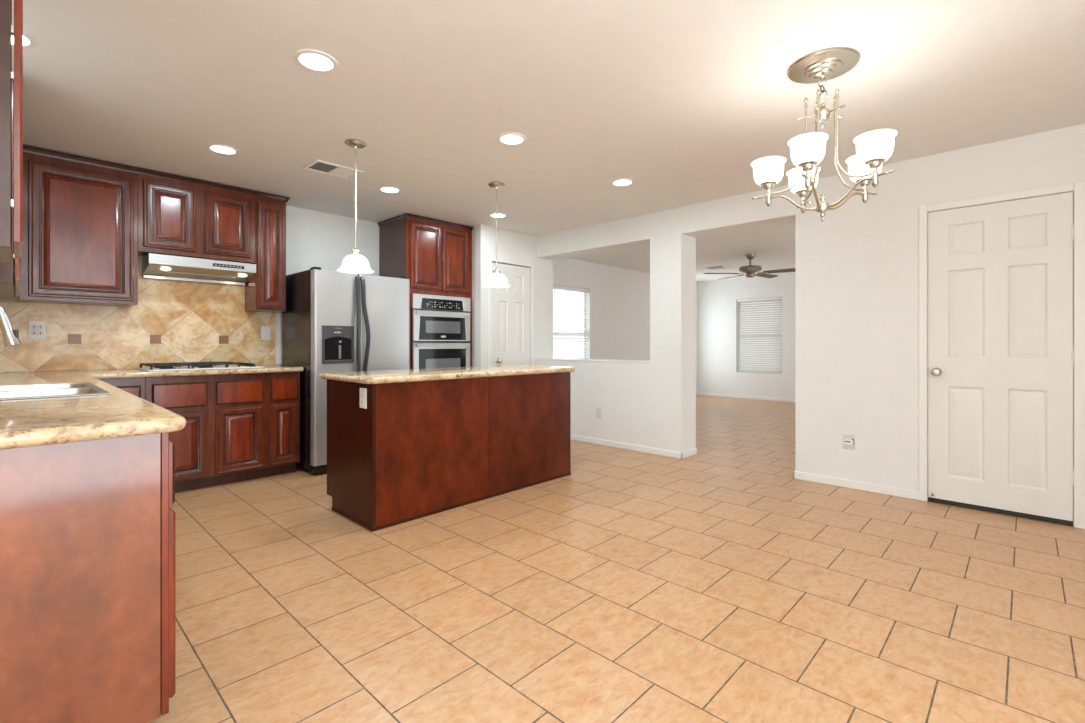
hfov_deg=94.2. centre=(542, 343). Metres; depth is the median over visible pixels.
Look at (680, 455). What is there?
baseboard
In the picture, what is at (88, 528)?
base cabinet
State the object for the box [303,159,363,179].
ceiling vent
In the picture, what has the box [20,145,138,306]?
upper cabinet
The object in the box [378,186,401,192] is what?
recessed light
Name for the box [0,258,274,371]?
backsplash
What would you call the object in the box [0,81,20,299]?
upper cabinet
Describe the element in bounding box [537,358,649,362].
trim
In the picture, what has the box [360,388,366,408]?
wall outlet
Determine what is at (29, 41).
recessed light
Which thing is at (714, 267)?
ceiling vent
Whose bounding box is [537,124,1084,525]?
wall
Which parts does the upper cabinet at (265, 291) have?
door, crown moulding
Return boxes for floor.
[148,395,1084,722]
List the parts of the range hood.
control panel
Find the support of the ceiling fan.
hanging from the ceiling
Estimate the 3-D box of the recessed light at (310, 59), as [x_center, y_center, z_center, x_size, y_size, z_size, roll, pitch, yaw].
[-1.060,-1.320,2.362,0.194,0.008,0.194,0,0,44]
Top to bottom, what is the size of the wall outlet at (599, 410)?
0.117 m
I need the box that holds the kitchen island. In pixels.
[327,372,570,531]
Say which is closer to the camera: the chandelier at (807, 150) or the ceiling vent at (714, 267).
the chandelier at (807, 150)
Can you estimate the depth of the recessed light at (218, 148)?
3.43 m
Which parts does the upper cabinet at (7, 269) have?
door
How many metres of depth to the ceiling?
2.65 m
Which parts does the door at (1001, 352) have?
knob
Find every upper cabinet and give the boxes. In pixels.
[0,0,22,262]
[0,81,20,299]
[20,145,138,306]
[138,168,255,263]
[245,191,289,312]
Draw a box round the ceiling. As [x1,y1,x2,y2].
[12,0,1084,281]
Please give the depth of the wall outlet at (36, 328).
3.60 m
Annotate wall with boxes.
[0,205,697,392]
[472,224,552,366]
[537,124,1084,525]
[698,274,794,398]
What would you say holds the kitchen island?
on the floor
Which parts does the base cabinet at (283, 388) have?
drawer, door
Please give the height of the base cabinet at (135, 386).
0.874 m
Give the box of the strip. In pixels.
[276,313,281,364]
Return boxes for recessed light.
[12,31,37,47]
[206,143,239,154]
[293,49,338,72]
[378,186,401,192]
[489,213,506,217]
[497,132,526,144]
[610,178,633,185]
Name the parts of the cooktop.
burner, burner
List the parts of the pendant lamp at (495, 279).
stem, lamp shade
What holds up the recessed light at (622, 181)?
in the ceiling
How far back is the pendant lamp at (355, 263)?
3.30 m
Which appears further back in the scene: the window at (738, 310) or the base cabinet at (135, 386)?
the window at (738, 310)
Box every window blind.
[553,285,588,357]
[737,297,781,372]
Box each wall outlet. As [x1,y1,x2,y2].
[29,321,44,338]
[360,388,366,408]
[597,408,601,418]
[843,434,854,449]
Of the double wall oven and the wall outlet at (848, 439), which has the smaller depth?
the wall outlet at (848, 439)
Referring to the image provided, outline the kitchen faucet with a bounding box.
[0,306,20,346]
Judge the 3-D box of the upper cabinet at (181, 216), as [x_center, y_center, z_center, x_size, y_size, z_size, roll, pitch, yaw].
[-2.863,-1.007,4.173,0.323,0.620,0.801,0,0,44]
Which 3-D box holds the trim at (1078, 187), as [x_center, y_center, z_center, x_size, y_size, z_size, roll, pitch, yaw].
[2.991,0.069,3.329,0.811,2.093,0.074,0,0,44]
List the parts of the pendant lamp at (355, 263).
lamp shade, stem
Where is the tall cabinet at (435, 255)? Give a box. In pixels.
[377,213,472,368]
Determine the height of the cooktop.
0.044 m
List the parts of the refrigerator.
freezer door, handle, handle, fridge door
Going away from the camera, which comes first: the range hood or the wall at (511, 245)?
the range hood
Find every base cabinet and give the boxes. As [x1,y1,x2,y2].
[0,432,175,722]
[99,378,145,399]
[146,373,266,492]
[264,372,299,476]
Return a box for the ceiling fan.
[703,254,794,279]
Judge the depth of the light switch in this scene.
4.69 m
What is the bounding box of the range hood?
[142,253,255,285]
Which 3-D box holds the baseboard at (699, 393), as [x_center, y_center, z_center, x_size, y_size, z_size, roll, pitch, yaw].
[5.716,1.083,8.642,6.520,0.063,0.013,0,0,44]
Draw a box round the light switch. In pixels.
[261,326,270,339]
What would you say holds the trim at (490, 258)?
attached to the wall at (511, 245)
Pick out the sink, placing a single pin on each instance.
(13, 392)
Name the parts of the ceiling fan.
blade, blade, blade, blade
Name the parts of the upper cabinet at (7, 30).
door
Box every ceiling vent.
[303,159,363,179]
[705,266,729,269]
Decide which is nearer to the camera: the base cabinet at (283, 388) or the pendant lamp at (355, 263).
the pendant lamp at (355, 263)
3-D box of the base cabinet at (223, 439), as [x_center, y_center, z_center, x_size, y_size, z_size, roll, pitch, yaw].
[-2.757,0.678,4.071,0.617,0.874,0.791,0,0,44]
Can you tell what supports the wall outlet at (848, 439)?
attached to the wall at (857, 268)
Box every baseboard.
[571,434,696,458]
[698,392,794,401]
[793,471,918,499]
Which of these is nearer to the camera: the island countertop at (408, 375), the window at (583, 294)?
the island countertop at (408, 375)
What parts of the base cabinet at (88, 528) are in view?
frame, drawer, door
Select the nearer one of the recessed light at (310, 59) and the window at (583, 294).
the recessed light at (310, 59)
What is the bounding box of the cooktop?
[137,361,263,370]
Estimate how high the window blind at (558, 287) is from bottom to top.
1.467 m
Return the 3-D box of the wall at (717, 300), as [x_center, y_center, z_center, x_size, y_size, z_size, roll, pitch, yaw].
[5.773,-0.105,8.701,6.520,2.440,0.150,0,0,44]
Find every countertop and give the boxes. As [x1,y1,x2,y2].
[0,365,303,449]
[320,365,575,383]
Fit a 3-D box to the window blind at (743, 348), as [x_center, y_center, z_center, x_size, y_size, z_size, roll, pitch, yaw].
[4.318,-0.165,10.045,0.890,1.477,0.074,0,0,44]
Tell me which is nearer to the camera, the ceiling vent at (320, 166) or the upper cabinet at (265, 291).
the ceiling vent at (320, 166)
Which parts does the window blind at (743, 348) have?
rail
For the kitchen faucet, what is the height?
0.402 m
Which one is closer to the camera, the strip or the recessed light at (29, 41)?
the recessed light at (29, 41)
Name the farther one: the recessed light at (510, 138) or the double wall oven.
the double wall oven
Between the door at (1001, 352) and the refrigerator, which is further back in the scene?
the refrigerator
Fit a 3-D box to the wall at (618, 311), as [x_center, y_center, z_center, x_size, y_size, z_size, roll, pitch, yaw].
[-0.314,-0.105,7.176,0.150,2.440,10.780,0,0,44]
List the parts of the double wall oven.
door, door, control panel, glass, glass, handle, handle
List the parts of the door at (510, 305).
knob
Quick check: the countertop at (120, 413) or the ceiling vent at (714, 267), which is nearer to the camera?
the countertop at (120, 413)
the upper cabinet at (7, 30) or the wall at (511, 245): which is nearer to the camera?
the upper cabinet at (7, 30)
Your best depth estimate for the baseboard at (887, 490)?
3.84 m
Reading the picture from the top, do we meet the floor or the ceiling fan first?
the ceiling fan
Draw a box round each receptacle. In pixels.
[31,325,42,334]
[844,439,852,445]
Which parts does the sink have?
bowl, bowl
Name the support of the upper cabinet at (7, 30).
attached to the wall
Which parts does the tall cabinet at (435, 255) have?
panel, crown moulding, door, frame, door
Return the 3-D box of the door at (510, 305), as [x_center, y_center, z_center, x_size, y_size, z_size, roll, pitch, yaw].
[-0.354,0.087,5.928,0.102,2.025,0.616,0,0,44]
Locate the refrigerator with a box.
[282,267,409,474]
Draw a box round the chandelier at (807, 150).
[751,47,896,221]
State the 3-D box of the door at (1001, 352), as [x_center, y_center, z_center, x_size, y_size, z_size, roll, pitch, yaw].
[2.973,0.093,3.298,0.727,2.036,0.102,0,0,44]
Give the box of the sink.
[0,382,110,399]
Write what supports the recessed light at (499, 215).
in the ceiling
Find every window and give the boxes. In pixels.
[553,288,585,358]
[738,310,768,372]
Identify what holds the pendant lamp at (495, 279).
hanging from the ceiling
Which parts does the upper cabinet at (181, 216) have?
door, crown moulding, door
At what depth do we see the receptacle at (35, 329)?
3.60 m
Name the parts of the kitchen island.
panel, panel, panel, panel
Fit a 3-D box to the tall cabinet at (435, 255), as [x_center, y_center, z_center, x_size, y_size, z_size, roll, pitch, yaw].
[-1.295,-0.102,5.608,0.598,2.434,0.857,0,0,44]
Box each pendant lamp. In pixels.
[336,139,373,273]
[483,182,510,287]
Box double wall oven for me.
[411,293,469,368]
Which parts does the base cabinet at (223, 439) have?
drawer, door, drawer, door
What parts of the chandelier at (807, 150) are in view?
lamp shade, rod, arm, lamp shade, collar arm, lamp shade, rod, arm, rod, arm, collar arm, arm, rod, arm, rod, lamp shade, lamp shade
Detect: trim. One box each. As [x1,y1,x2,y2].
[488,256,533,365]
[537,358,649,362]
[919,181,1084,528]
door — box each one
[492,262,529,365]
[928,192,1073,525]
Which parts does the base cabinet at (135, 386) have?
drawer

